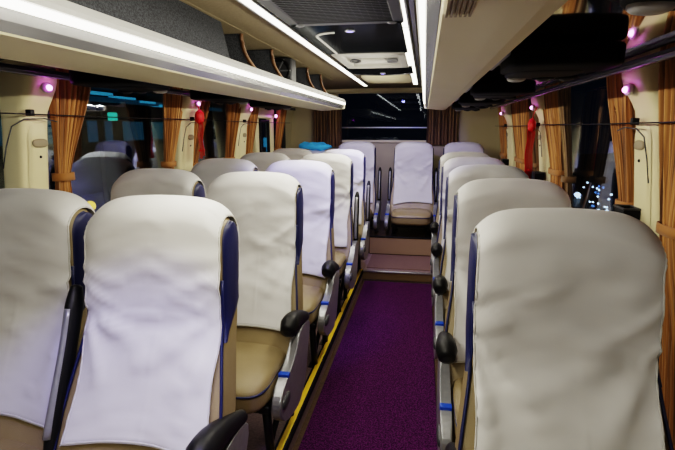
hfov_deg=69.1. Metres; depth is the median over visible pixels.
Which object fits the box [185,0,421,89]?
ceiling
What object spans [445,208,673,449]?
seat
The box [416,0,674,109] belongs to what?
luggage rack
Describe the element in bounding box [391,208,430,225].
cushion
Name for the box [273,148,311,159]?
seat
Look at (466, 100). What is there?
unit
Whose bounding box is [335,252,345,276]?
cushion
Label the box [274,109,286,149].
curtain
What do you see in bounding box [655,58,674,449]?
curtain
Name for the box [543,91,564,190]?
curtain
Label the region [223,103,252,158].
pillar
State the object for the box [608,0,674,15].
unit
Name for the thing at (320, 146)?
cloth
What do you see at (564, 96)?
curtain
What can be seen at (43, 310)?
seat
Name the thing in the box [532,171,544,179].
bin
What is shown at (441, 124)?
curtain
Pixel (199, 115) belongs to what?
ribbon
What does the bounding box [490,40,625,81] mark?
unit
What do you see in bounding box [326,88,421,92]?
trim
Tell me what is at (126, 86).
unit
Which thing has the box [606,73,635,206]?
curtain
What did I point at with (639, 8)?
reading lamp
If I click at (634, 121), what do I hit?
wire
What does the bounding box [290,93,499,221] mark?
wall
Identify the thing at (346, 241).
seat
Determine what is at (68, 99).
curtain
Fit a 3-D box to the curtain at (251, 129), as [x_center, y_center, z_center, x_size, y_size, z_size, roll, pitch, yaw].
[-0.786,-0.740,4.459,0.121,0.720,0.215,2,11,10]
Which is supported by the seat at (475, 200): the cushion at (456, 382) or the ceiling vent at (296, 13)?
the cushion at (456, 382)
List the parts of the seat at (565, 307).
armrest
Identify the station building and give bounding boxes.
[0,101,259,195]
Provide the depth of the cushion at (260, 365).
1.82 m
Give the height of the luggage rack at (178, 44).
0.298 m
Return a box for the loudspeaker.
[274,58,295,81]
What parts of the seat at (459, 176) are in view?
panel, armrest, backrest, seat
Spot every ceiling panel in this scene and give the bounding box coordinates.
[292,23,407,54]
[345,65,413,75]
[361,74,412,82]
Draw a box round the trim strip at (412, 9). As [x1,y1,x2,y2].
[408,0,420,81]
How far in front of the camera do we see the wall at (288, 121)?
5.79 m
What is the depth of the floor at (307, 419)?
2.81 m
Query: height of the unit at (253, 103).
0.082 m
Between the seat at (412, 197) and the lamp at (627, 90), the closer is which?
the lamp at (627, 90)
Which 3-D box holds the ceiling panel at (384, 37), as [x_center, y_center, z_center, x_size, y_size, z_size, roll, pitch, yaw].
[0.100,-0.920,2.439,0.470,0.026,0.840,2,11,10]
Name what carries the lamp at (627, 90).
attached to the pillar at (644, 80)
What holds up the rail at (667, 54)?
attached to the luggage rack at (456, 53)
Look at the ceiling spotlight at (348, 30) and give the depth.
2.15 m
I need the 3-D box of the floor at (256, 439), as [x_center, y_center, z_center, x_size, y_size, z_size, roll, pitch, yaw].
[-0.725,0.864,2.639,1.217,0.160,7.120,2,11,10]
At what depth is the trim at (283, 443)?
2.54 m
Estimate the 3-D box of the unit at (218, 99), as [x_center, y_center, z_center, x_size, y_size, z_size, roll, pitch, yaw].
[-0.690,-0.777,2.973,0.310,0.082,0.395,2,11,10]
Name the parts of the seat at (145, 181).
backrest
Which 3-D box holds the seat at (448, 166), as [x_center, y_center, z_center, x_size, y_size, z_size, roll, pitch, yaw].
[0.855,0.133,3.131,0.510,1.100,0.678,2,11,10]
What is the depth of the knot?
3.23 m
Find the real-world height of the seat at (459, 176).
1.100 m
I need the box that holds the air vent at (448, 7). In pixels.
[441,0,478,17]
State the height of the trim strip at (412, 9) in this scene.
0.016 m
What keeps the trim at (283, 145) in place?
attached to the wall at (288, 121)
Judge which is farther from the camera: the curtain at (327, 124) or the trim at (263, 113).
the curtain at (327, 124)
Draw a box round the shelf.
[428,0,567,109]
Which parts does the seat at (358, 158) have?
seat, leg, backrest, panel, armrest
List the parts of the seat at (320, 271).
seat, leg, seat frame, backrest, leg, recline lever, panel, armrest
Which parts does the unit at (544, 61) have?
trim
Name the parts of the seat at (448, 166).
panel, armrest, backrest, seat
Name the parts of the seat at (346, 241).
seat, leg, leg, backrest, panel, armrest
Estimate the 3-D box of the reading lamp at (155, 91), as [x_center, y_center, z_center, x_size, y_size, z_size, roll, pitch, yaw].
[-0.764,-0.578,2.113,0.059,0.024,0.051,2,11,10]
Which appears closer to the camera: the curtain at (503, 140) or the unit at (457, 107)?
the unit at (457, 107)
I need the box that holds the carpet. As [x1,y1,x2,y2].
[298,281,437,449]
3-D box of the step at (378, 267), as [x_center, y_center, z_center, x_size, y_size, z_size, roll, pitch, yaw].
[0.605,0.420,4.758,0.655,0.118,0.637,2,11,10]
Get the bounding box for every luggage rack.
[0,0,345,110]
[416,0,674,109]
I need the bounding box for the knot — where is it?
[524,107,536,178]
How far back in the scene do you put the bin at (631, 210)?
1.78 m
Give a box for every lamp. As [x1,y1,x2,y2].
[41,83,52,92]
[88,201,95,209]
[153,90,166,93]
[507,78,525,81]
[574,192,580,198]
[622,84,633,95]
[625,1,674,15]
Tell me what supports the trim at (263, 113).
attached to the wall at (288, 121)
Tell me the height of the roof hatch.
0.035 m
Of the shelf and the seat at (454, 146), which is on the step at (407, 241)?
the seat at (454, 146)
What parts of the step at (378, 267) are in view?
riser panel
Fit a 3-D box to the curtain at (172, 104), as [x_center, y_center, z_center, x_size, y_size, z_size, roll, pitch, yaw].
[-1.033,-0.465,3.071,0.120,0.720,0.243,2,11,10]
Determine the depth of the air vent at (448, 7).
0.64 m
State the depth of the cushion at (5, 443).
1.39 m
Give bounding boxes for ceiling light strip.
[236,0,368,86]
[401,0,418,84]
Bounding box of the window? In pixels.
[336,92,426,142]
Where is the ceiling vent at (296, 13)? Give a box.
[256,0,403,26]
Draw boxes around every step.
[362,254,431,283]
[368,220,431,255]
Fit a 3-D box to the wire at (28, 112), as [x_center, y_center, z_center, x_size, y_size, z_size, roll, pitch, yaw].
[-1.119,-0.407,2.251,0.027,0.216,6.720,2,11,10]
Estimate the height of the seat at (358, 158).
1.100 m
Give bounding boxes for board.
[263,137,266,151]
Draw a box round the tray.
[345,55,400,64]
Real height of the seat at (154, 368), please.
1.100 m
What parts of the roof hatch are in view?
handle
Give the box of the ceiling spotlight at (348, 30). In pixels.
[345,29,354,32]
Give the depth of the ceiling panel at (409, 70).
3.73 m
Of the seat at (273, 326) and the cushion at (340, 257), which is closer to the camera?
the seat at (273, 326)
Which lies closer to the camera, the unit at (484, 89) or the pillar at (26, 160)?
the pillar at (26, 160)
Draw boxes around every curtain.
[49,79,90,192]
[161,93,182,168]
[193,101,209,166]
[223,103,240,157]
[246,107,258,153]
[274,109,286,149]
[314,109,341,146]
[426,105,457,144]
[498,107,506,158]
[510,99,528,171]
[528,99,538,170]
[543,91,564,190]
[558,87,576,206]
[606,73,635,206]
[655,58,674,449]
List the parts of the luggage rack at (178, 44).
closed panel, divider panel, rail, divider panel, divider panel, divider panel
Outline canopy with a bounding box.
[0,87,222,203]
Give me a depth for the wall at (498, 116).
5.50 m
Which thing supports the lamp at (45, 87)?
attached to the pillar at (26, 160)
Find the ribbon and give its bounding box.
[195,106,204,158]
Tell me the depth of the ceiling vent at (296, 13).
1.81 m
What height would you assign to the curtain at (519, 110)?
0.720 m
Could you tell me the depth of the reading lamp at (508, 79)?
1.57 m
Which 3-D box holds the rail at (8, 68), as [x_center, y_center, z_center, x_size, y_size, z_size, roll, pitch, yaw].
[-1.060,-0.646,2.209,0.022,0.029,6.750,2,11,10]
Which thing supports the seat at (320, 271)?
on the floor at (256, 439)
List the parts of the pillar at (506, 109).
raised panel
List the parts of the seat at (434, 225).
panel, armrest, backrest, seat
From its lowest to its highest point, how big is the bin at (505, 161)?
0.075 m
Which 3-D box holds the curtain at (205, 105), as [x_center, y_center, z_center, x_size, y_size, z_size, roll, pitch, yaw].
[-0.966,-0.538,3.438,0.124,0.720,0.248,2,11,10]
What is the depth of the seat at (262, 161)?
3.75 m
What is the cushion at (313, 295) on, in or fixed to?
on the seat at (320, 271)
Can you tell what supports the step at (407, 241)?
on the floor at (256, 439)
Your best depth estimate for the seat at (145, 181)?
2.23 m
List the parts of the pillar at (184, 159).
raised panel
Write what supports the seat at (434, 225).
on the floor
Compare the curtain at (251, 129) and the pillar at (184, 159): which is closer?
the pillar at (184, 159)
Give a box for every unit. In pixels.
[69,70,172,93]
[190,90,250,104]
[249,100,292,109]
[450,101,487,110]
[455,94,504,107]
[465,80,535,99]
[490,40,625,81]
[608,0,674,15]
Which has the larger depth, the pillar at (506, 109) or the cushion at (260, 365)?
the pillar at (506, 109)
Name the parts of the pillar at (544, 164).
raised panel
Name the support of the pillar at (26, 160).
attached to the wall at (288, 121)
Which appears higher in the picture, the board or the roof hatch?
the roof hatch
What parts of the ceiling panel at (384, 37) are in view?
moulding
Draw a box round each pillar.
[0,69,56,188]
[162,94,201,170]
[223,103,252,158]
[501,104,515,166]
[531,95,549,181]
[622,63,659,236]
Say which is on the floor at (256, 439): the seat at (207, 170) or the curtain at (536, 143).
the seat at (207, 170)
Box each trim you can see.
[253,108,273,152]
[275,269,362,449]
[281,125,285,147]
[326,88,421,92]
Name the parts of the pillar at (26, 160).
raised panel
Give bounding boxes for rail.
[0,63,295,110]
[490,46,674,108]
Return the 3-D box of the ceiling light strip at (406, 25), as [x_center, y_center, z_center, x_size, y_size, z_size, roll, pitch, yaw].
[0.239,-0.816,1.866,0.060,0.020,6.428,2,11,10]
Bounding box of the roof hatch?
[331,52,408,68]
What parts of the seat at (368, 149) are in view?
seat, backrest, panel, armrest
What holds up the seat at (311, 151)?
on the step at (407, 241)
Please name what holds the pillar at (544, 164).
attached to the wall at (498, 116)
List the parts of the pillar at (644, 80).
raised panel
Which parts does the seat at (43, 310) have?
armrest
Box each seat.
[0,188,94,449]
[54,195,248,449]
[111,168,205,200]
[191,158,258,196]
[206,171,309,449]
[240,152,289,171]
[265,160,339,367]
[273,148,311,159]
[300,153,358,313]
[309,150,324,153]
[323,149,370,270]
[338,141,381,232]
[384,142,437,236]
[430,152,489,272]
[431,157,504,305]
[433,165,529,358]
[436,178,571,449]
[443,142,483,154]
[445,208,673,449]
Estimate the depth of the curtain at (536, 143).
3.46 m
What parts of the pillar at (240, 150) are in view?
raised panel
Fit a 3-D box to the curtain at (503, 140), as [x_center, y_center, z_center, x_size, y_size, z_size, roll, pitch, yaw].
[1.668,-0.831,4.920,0.118,0.720,0.394,2,11,10]
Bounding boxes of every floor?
[246,253,369,449]
[293,280,437,449]
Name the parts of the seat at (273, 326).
seat, seat frame, leg, backrest, recline lever, panel, armrest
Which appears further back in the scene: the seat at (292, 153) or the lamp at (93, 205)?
the lamp at (93, 205)
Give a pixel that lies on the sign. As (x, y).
(110, 114)
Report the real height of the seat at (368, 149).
0.949 m
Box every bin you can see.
[501,159,508,165]
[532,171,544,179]
[613,204,640,219]
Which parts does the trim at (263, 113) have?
frame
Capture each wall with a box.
[285,107,292,147]
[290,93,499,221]
[498,116,500,160]
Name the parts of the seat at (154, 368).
armrest, panel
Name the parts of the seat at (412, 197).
panel, armrest, leg, seat frame, backrest, seat, leg, panel, armrest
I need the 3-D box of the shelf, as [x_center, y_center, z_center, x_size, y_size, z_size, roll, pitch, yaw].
[0.402,-0.514,1.607,0.186,0.065,6.000,2,11,10]
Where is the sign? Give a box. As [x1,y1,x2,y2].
[107,112,117,120]
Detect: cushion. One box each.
[0,438,38,449]
[235,341,285,413]
[303,285,324,323]
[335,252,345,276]
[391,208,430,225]
[451,377,462,436]
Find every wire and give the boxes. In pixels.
[0,109,276,168]
[502,118,674,182]
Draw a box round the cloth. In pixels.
[299,141,331,150]
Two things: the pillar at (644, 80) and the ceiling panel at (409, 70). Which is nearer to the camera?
the pillar at (644, 80)
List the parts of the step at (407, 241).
riser panel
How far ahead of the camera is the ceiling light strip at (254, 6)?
2.28 m
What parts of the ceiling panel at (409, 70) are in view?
moulding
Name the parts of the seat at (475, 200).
recline lever, panel, armrest, leg, backrest, seat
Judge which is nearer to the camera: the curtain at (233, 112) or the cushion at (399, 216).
the curtain at (233, 112)
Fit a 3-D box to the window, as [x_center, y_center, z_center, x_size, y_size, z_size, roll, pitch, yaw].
[0.558,-1.258,5.717,1.160,0.581,0.077,2,11,10]
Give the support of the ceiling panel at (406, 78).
attached to the ceiling

